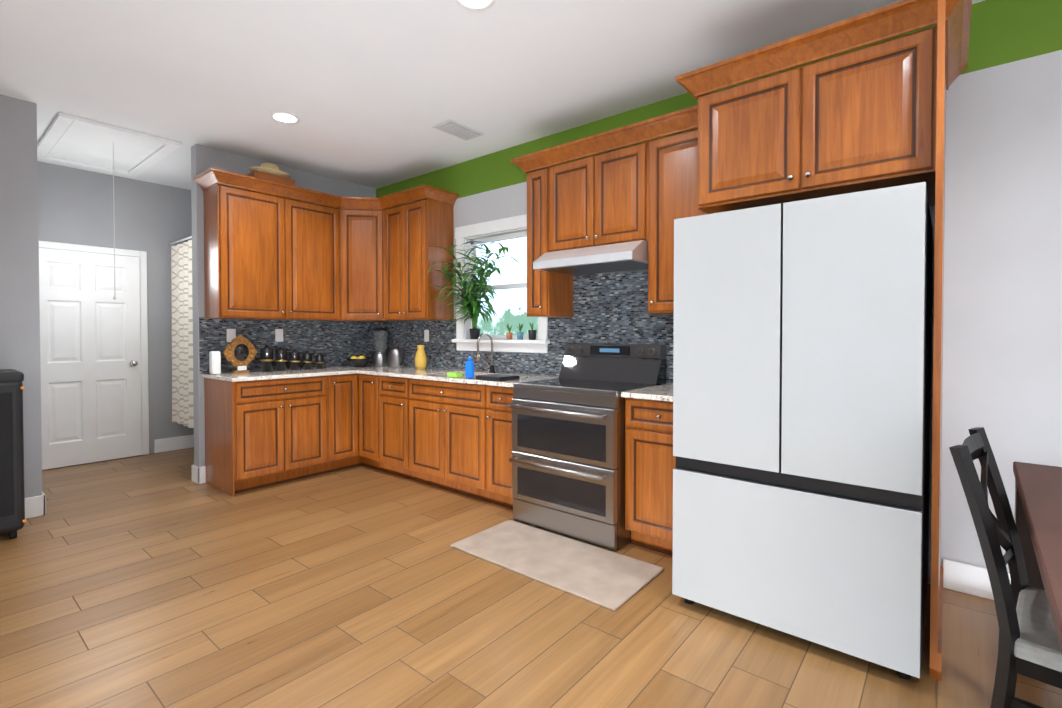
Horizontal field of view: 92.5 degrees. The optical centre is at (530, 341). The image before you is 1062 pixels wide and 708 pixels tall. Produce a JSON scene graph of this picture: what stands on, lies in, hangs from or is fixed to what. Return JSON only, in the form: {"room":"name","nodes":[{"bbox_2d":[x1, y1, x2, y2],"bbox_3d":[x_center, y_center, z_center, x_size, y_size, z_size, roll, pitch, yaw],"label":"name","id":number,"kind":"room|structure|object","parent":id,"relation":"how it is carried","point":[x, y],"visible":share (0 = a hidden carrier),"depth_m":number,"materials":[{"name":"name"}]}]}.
{"room":"kitchen","nodes":[
{"label":"kitchen","id":0,"kind":"room"},
{"bbox_2d":[37,161,40,240],"bbox_3d":[-4.069,-0.217,3.982,1.470,2.820,0.120,1,1,39],"label":"wall","id":1,"kind":"structure","parent":0,"point":[38,162],"depth_m":4.64,"materials":[{"name":"grey paint"}]},
{"bbox_2d":[41,162,193,468],"bbox_3d":[-3.972,-0.238,5.370,0.120,2.820,2.390,1,1,39],"label":"wall","id":2,"kind":"structure","parent":0,"point":[153,220],"depth_m":5.24,"materials":[{"name":"grey paint"}]},
{"bbox_2d":[39,248,141,469],"bbox_3d":[-4.229,0.160,4.869,0.116,2.022,0.810,1,1,39],"label":"hall door","id":3,"kind":"structure","parent":2,"relation":"in","point":[90,358],"depth_m":4.88,"materials":[{"name":"white paint"}]},
{"bbox_2d":[39,240,148,454],"bbox_3d":[-4.270,0.129,4.902,0.017,2.099,0.948,1,1,39],"label":"door frame","id":4,"kind":"structure","parent":2,"relation":"attached to","point":[142,255],"depth_m":5.23,"materials":[{"name":"white wood"}]},
{"bbox_2d":[154,434,193,452],"bbox_3d":[-3.589,1.096,5.749,0.016,0.140,1.110,1,1,39],"label":"baseboard","id":5,"kind":"structure","parent":2,"relation":"attached to","point":[181,442],"depth_m":5.45,"materials":[{"name":"white wood"}]},
{"bbox_2d":[169,236,191,244],"bbox_3d":[-3.274,-1.022,4.947,1.476,0.022,0.022,1,1,39],"label":"curtain rod","id":6,"kind":"object","parent":2,"relation":"attached to","point":[181,240],"visible":0.34,"depth_m":5.18,"materials":[{"name":"silver metal"}]},
{"bbox_2d":[171,240,193,427],"bbox_3d":[-3.261,-0.067,4.953,1.350,1.850,0.070,1,1,39],"label":"panel","id":7,"kind":"object","parent":6,"relation":"hanging from","point":[182,338],"visible":0.42,"depth_m":5.21,"materials":[{"name":"fabric"}]},
{"bbox_2d":[0,94,375,497],"bbox_3d":[-3.657,-0.206,3.231,0.120,2.820,6.080,1,1,39],"label":"wall","id":8,"kind":"structure","parent":0,"point":[19,304],"depth_m":3.45,"materials":[{"name":"grey paint"}]},
{"bbox_2d":[25,494,45,518],"bbox_3d":[-4.395,1.149,2.244,0.016,0.140,3.286,1,1,39],"label":"baseboard","id":9,"kind":"structure","parent":8,"relation":"attached to","point":[35,506],"depth_m":3.47,"materials":[{"name":"white wood"}]},
{"bbox_2d":[203,184,339,320],"bbox_3d":[-2.260,-0.727,4.541,0.362,1.067,1.050,1,1,39],"label":"upper cabinet","id":10,"kind":"object","parent":8,"relation":"attached to","point":[269,257],"visible":1,"depth_m":4.34,"materials":[{"name":"brown wood"}]},
{"bbox_2d":[199,317,374,373],"bbox_3d":[-2.225,0.026,4.880,0.008,0.470,1.680,1,1,39],"label":"tile backsplash","id":11,"kind":"structure","parent":8,"relation":"attached to","point":[338,341],"depth_m":4.84,"materials":[{"name":"tile"}]},
{"bbox_2d":[227,329,235,341],"bbox_3d":[-2.599,-0.048,4.409,0.008,0.116,0.072,1,1,39],"label":"electrical outlet plate","id":12,"kind":"object","parent":11,"relation":"attached to","point":[231,334],"depth_m":4.40,"materials":[{"name":"white plastic"}]},
{"bbox_2d":[275,329,282,341],"bbox_3d":[-2.339,-0.053,4.726,0.008,0.116,0.072,1,1,39],"label":"electrical outlet plate","id":13,"kind":"object","parent":11,"relation":"attached to","point":[278,332],"depth_m":4.72,"materials":[{"name":"white plastic"}]},
{"bbox_2d":[0,0,984,189],"bbox_3d":[-0.943,-1.633,1.061,10.240,0.100,6.200,1,1,39],"label":"ceiling","id":14,"kind":"structure","parent":0,"point":[370,93],"depth_m":2.98,"materials":[{"name":"white paint"}]},
{"bbox_2d":[37,112,181,176],"bbox_3d":[-3.620,-1.618,4.311,1.340,0.028,0.750,1,1,39],"label":"ceiling hatch","id":15,"kind":"object","parent":14,"relation":"attached to","point":[76,141],"visible":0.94,"depth_m":4.23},
{"bbox_2d":[113,147,116,299],"bbox_3d":[-3.400,-0.980,4.147,0.024,1.284,0.024,1,1,39],"label":"cord","id":16,"kind":"object","parent":15,"relation":"hanging from","point":[114,298],"visible":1,"depth_m":4.15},
{"bbox_2d":[270,112,299,123],"bbox_3d":[-1.786,-1.621,3.693,0.199,0.004,0.199,0,1,0],"label":"recessed light","id":17,"kind":"object","parent":14,"relation":"in","point":[283,117],"depth_m":3.69,"materials":[{"name":"white plastic"}]},
{"bbox_2d":[432,119,483,140],"bbox_3d":[-0.557,-1.618,3.914,0.210,0.016,0.360,1,1,39],"label":"ceiling vent","id":18,"kind":"object","parent":14,"relation":"in","point":[457,129],"visible":1,"depth_m":3.88,"materials":[{"name":"white metal"}]},
{"bbox_2d":[455,0,495,10],"bbox_3d":[-0.262,-1.600,2.366,0.199,0.004,0.199,0,1,0],"label":"recessed light","id":19,"kind":"object","parent":14,"relation":"in","point":[473,5],"depth_m":2.42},
{"bbox_2d":[0,447,1061,707],"bbox_3d":[-0.943,1.287,1.106,10.240,0.100,6.200,1,1,39],"label":"floor","id":20,"kind":"structure","parent":0,"point":[154,581],"depth_m":2.21,"materials":[{"name":"brown wood"}]},
{"bbox_2d":[0,369,25,538],"bbox_3d":[-3.368,0.620,3.075,0.409,1.173,0.402,1,1,39],"label":"cabinet","id":21,"kind":"object","parent":20,"relation":"on","point":[12,508],"visible":1,"depth_m":3.06,"materials":[{"name":"black wood"}]},
{"bbox_2d":[204,376,326,496],"bbox_3d":[-2.250,0.745,4.363,0.632,0.884,0.767,1,1,39],"label":"base cabinet","id":22,"kind":"object","parent":20,"relation":"on","point":[263,433],"visible":0.98,"depth_m":4.13,"materials":[{"name":"brown wood"}]},
{"bbox_2d":[323,373,386,473],"bbox_3d":[-1.616,0.737,4.920,0.907,0.884,0.897,1,1,39],"label":"base cabinet","id":23,"kind":"object","parent":20,"relation":"on","point":[352,420],"visible":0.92,"depth_m":4.61,"materials":[{"name":"brown wood"}]},
{"bbox_2d":[202,367,356,381],"bbox_3d":[-2.170,0.285,4.450,0.637,0.030,1.050,1,1,39],"label":"countertop","id":24,"kind":"structure","parent":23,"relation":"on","point":[252,375],"depth_m":4.28,"materials":[{"name":"stone"}]},
{"bbox_2d":[209,351,220,374],"bbox_3d":[-2.598,0.178,4.181,0.070,0.190,0.067,1,1,39],"label":"paper towel roll","id":25,"kind":"object","parent":24,"relation":"on","point":[214,362],"visible":1,"depth_m":4.16,"materials":[{"name":"white paper"}]},
{"bbox_2d":[222,335,256,372],"bbox_3d":[-2.473,0.108,4.328,0.066,0.324,0.268,1,1,39],"label":"decorative sculpture","id":26,"kind":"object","parent":24,"relation":"on","point":[239,352],"depth_m":4.31,"materials":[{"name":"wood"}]},
{"bbox_2d":[260,345,273,371],"bbox_3d":[-2.327,0.151,4.480,0.107,0.234,0.107,1,1,39],"label":"jar","id":27,"kind":"object","parent":24,"relation":"on","point":[266,356],"visible":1,"depth_m":4.44,"materials":[{"name":"black glass"}]},
{"bbox_2d":[275,347,286,370],"bbox_3d":[-2.249,0.160,4.575,0.101,0.214,0.101,1,1,39],"label":"jar","id":28,"kind":"object","parent":24,"relation":"on","point":[281,359],"visible":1,"depth_m":4.54,"materials":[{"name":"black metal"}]},
{"bbox_2d":[289,349,299,369],"bbox_3d":[-2.171,0.168,4.670,0.095,0.194,0.095,1,1,39],"label":"jar","id":29,"kind":"object","parent":24,"relation":"on","point":[294,359],"visible":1,"depth_m":4.63,"materials":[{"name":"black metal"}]},
{"bbox_2d":[302,351,311,369],"bbox_3d":[-2.095,0.177,4.763,0.089,0.174,0.089,1,1,39],"label":"jar","id":30,"kind":"object","parent":24,"relation":"on","point":[307,360],"visible":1,"depth_m":4.73,"materials":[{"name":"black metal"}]},
{"bbox_2d":[315,352,323,368],"bbox_3d":[-2.019,0.185,4.856,0.083,0.154,0.083,1,1,39],"label":"jar","id":31,"kind":"object","parent":24,"relation":"on","point":[319,360],"visible":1,"depth_m":4.83,"materials":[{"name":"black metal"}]},
{"bbox_2d":[335,365,529,386],"bbox_3d":[-0.888,0.284,4.487,2.574,0.030,0.632,1,1,39],"label":"countertop","id":32,"kind":"structure","parent":23,"relation":"on","point":[436,374],"depth_m":4.34,"materials":[{"name":"stone"}]},
{"bbox_2d":[346,356,371,366],"bbox_3d":[-1.733,0.201,5.126,0.250,0.114,0.250,1,1,39],"label":"bowl","id":33,"kind":"object","parent":32,"relation":"on","point":[359,361],"visible":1,"depth_m":5.06,"materials":[{"name":"black ceramic"}]},
{"bbox_2d":[373,328,387,366],"bbox_3d":[-1.543,0.059,5.213,0.156,0.395,0.156,1,1,39],"label":"blender","id":34,"kind":"object","parent":32,"relation":"on","point":[380,358],"visible":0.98,"depth_m":5.16,"materials":[{"name":"silver metal"}]},
{"bbox_2d":[388,346,403,367],"bbox_3d":[-1.326,0.154,5.024,0.230,0.212,0.156,1,1,39],"label":"kettle","id":35,"kind":"object","parent":32,"relation":"on","point":[396,357],"visible":1,"depth_m":4.97,"materials":[{"name":"silver metal"}]},
{"bbox_2d":[415,345,426,368],"bbox_3d":[-1.042,0.151,4.817,0.120,0.225,0.120,1,1,39],"label":"vase","id":36,"kind":"object","parent":32,"relation":"on","point":[420,359],"visible":1,"depth_m":4.78,"materials":[{"name":"yellow ceramic"}]},
{"bbox_2d":[447,372,462,377],"bbox_3d":[-0.587,0.259,3.915,0.110,0.035,0.070,1,1,39],"label":"sponge","id":37,"kind":"object","parent":32,"relation":"on","point":[454,374],"visible":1,"depth_m":3.89,"materials":[{"name":"green"}]},
{"bbox_2d":[465,356,473,377],"bbox_3d":[-0.459,0.196,3.809,0.070,0.165,0.040,1,1,39],"label":"dish soap","id":38,"kind":"object","parent":32,"relation":"on","point":[469,368],"visible":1,"depth_m":3.79,"materials":[{"name":"blue plastic"}]},
{"bbox_2d":[476,332,494,372],"bbox_3d":[-0.402,0.098,4.326,0.106,0.346,0.213,1,1,39],"label":"faucet","id":39,"kind":"object","parent":32,"relation":"on","point":[492,368],"visible":1,"depth_m":4.35,"materials":[{"name":"silver metal"}]},
{"bbox_2d":[379,376,416,480],"bbox_3d":[-1.015,0.742,4.598,0.428,0.884,0.632,1,1,39],"label":"base cabinet","id":40,"kind":"object","parent":20,"relation":"on","point":[394,398],"visible":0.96,"depth_m":4.38,"materials":[{"name":"brown wood"}]},
{"bbox_2d":[409,374,493,502],"bbox_3d":[-0.501,0.748,4.177,0.898,0.884,0.632,1,1,39],"label":"base cabinet","id":41,"kind":"object","parent":20,"relation":"on","point":[448,436],"visible":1,"depth_m":3.93,"materials":[{"name":"brown wood"}]},
{"bbox_2d":[511,374,558,380],"bbox_3d":[-0.043,0.294,3.832,0.437,0.030,0.390,1,1,39],"label":"countertop","id":42,"kind":"structure","parent":41,"relation":"on","point":[522,376],"depth_m":3.89,"materials":[{"name":"stone"}]},
{"bbox_2d":[476,374,519,380],"bbox_3d":[-0.243,0.265,3.711,0.240,0.030,0.220,1,1,39],"label":"sink","id":43,"kind":"object","parent":42,"relation":"on","point":[497,377],"visible":0.98,"depth_m":3.64,"materials":[{"name":"black metal"}]},
{"bbox_2d":[486,385,513,508],"bbox_3d":[-0.023,0.754,3.784,0.335,0.884,0.632,1,1,39],"label":"base cabinet","id":44,"kind":"object","parent":20,"relation":"on","point":[499,442],"visible":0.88,"depth_m":3.60,"materials":[{"name":"brown wood"}]},
{"bbox_2d":[450,520,663,610],"bbox_3d":[0.115,1.202,2.837,1.100,0.016,0.520,1,1,39],"label":"mat","id":45,"kind":"object","parent":20,"relation":"on","point":[611,580],"visible":1,"depth_m":2.75,"materials":[{"name":"beige fabric"}]},
{"bbox_2d":[509,343,665,550],"bbox_3d":[0.367,0.613,3.372,0.780,1.178,0.754,1,1,39],"label":"range","id":46,"kind":"object","parent":20,"relation":"on","point":[567,459],"visible":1,"depth_m":3.15,"materials":[{"name":"silver metal"}]},
{"bbox_2d":[625,398,675,555],"bbox_3d":[0.894,0.765,3.033,0.461,0.884,0.632,1,1,39],"label":"base cabinet","id":47,"kind":"object","parent":20,"relation":"on","point":[650,462],"visible":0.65,"depth_m":2.87,"materials":[{"name":"brown wood"}]},
{"bbox_2d":[621,384,672,401],"bbox_3d":[0.896,0.306,3.025,0.467,0.030,0.632,1,1,39],"label":"countertop","id":48,"kind":"structure","parent":47,"relation":"on","point":[663,392],"depth_m":2.90,"materials":[{"name":"stone"}]},
{"bbox_2d":[672,182,932,679],"bbox_3d":[1.303,0.322,2.412,0.910,1.790,0.950,1,1,39],"label":"fridge","id":49,"kind":"object","parent":20,"relation":"on","point":[801,387],"visible":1,"depth_m":1.99,"materials":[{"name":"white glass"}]},
{"bbox_2d":[697,0,945,680],"bbox_3d":[1.379,-0.006,2.465,0.981,2.445,0.879,1,1,39],"label":"cabinet","id":50,"kind":"object","parent":20,"relation":"on","point":[871,117],"visible":1,"depth_m":2.16,"materials":[{"name":"brown wood"}]},
{"bbox_2d":[949,427,1061,707],"bbox_3d":[1.506,0.762,1.363,0.457,0.949,0.559,-1,1,-43],"label":"chair","id":51,"kind":"object","parent":20,"relation":"on","point":[1028,645],"visible":1,"depth_m":1.36,"materials":[{"name":"black wood"}]},
{"bbox_2d":[1013,461,1061,652],"bbox_3d":[1.723,0.861,1.110,0.971,0.752,1.599,1,1,39],"label":"dining table","id":52,"kind":"object","parent":20,"relation":"on","point":[1038,505],"visible":0.65,"depth_m":1.49,"materials":[{"name":"brown wood"}]},
{"bbox_2d":[376,0,1061,583],"bbox_3d":[1.603,-0.201,2.927,8.640,2.820,0.120,1,1,39],"label":"wall","id":53,"kind":"structure","parent":0,"point":[1002,308],"depth_m":2.38,"materials":[{"name":"grey paint"}]},
{"bbox_2d":[336,209,393,321],"bbox_3d":[-1.639,-0.736,5.103,0.611,1.067,0.607,1,1,39],"label":"upper cabinet","id":54,"kind":"object","parent":53,"relation":"attached to","point":[362,279],"visible":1,"depth_m":4.87,"materials":[{"name":"brown wood"}]},
{"bbox_2d":[193,0,971,209],"bbox_3d":[-0.347,-1.286,3.308,4.873,0.095,1.733,1,1,39],"label":"crown molding","id":55,"kind":"structure","parent":54,"relation":"attached to","point":[883,23],"depth_m":2.43,"materials":[{"name":"brown wood"}]},
{"bbox_2d":[247,163,294,185],"bbox_3d":[-2.297,-1.454,4.476,0.248,0.201,0.344,1,1,39],"label":"straw hat","id":56,"kind":"object","parent":55,"relation":"on","point":[270,171],"visible":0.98,"depth_m":4.40,"materials":[{"name":"beige wicker"}]},
{"bbox_2d":[384,199,453,320],"bbox_3d":[-1.082,-0.731,4.805,0.634,1.067,0.362,1,1,39],"label":"upper cabinet","id":57,"kind":"object","parent":53,"relation":"attached to","point":[414,232],"visible":1,"depth_m":4.65,"materials":[{"name":"brown wood"}]},
{"bbox_2d":[452,339,549,343],"bbox_3d":[-0.259,0.001,4.405,1.100,0.030,0.160,1,1,39],"label":"window sill","id":58,"kind":"structure","parent":53,"relation":"attached to","point":[503,341],"depth_m":4.29,"materials":[{"name":"white wood"}]},
{"bbox_2d":[427,241,519,338],"bbox_3d":[-0.473,-0.432,4.227,0.982,0.841,0.589,1,1,39],"label":"plant","id":59,"kind":"object","parent":58,"relation":"on","point":[473,307],"visible":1,"depth_m":4.36,"materials":[{"name":"green plant"}]},
{"bbox_2d":[506,323,512,339],"bbox_3d":[-0.188,-0.082,4.292,0.082,0.138,0.076,1,1,39],"label":"plant","id":60,"kind":"object","parent":58,"relation":"on","point":[509,334],"visible":1,"depth_m":4.28,"materials":[{"name":"green plant"}]},
{"bbox_2d":[516,323,523,339],"bbox_3d":[-0.086,-0.083,4.213,0.078,0.142,0.074,1,1,39],"label":"plant","id":61,"kind":"object","parent":58,"relation":"on","point":[520,334],"visible":1,"depth_m":4.20,"materials":[{"name":"green plant"}]},
{"bbox_2d":[528,323,536,339],"bbox_3d":[0.004,-0.089,4.143,0.082,0.156,0.079,1,1,39],"label":"plant","id":62,"kind":"object","parent":58,"relation":"on","point":[532,334],"visible":1,"depth_m":4.12,"materials":[{"name":"green plant"}]},
{"bbox_2d":[455,214,547,352],"bbox_3d":[-0.241,-0.476,4.420,1.080,1.135,0.144,1,1,39],"label":"window","id":63,"kind":"structure","parent":53,"relation":"in","point":[509,303],"depth_m":4.43,"materials":[{"name":"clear glass"}]},
{"bbox_2d":[375,269,673,383],"bbox_3d":[-0.199,-0.191,4.322,3.845,0.922,0.008,1,1,39],"label":"tile backsplash","id":64,"kind":"structure","parent":53,"relation":"attached to","point":[610,308],"depth_m":3.85,"materials":[{"name":"tile"}]},
{"bbox_2d":[424,330,428,341],"bbox_3d":[-1.025,-0.053,4.991,0.072,0.116,0.007,1,1,39],"label":"electrical outlet plate","id":65,"kind":"object","parent":64,"relation":"attached to","point":[426,332],"depth_m":4.99,"materials":[{"name":"white plastic"}]},
{"bbox_2d":[527,167,572,317],"bbox_3d":[0.129,-0.716,3.812,0.209,1.067,0.362,1,1,39],"label":"upper cabinet","id":66,"kind":"object","parent":53,"relation":"attached to","point":[549,294],"visible":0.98,"depth_m":3.71,"materials":[{"name":"brown wood"}]},
{"bbox_2d":[549,141,648,251],"bbox_3d":[0.509,-0.937,3.497,0.769,0.615,0.362,1,1,39],"label":"upper cabinet","id":67,"kind":"object","parent":53,"relation":"attached to","point":[599,199],"visible":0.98,"depth_m":3.35,"materials":[{"name":"brown wood"}]},
{"bbox_2d":[533,240,647,275],"bbox_3d":[0.466,-0.558,3.452,0.761,0.136,0.497,1,1,39],"label":"range hood","id":68,"kind":"object","parent":67,"relation":"attached to","point":[626,256],"visible":0.81,"depth_m":3.28,"materials":[{"name":"metal"}]},
{"bbox_2d":[648,128,706,314],"bbox_3d":[0.985,-0.705,3.111,0.457,1.067,0.362,1,1,39],"label":"upper cabinet","id":69,"kind":"object","parent":53,"relation":"attached to","point":[672,176],"visible":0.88,"depth_m":3.06,"materials":[{"name":"brown wood"}]},
{"bbox_2d":[943,559,1010,599],"bbox_3d":[3.408,1.163,1.380,3.560,0.140,0.016,1,1,39],"label":"baseboard","id":70,"kind":"structure","parent":53,"relation":"attached to","point":[967,578],"depth_m":2.44,"materials":[{"name":"white wood"}]}
]}

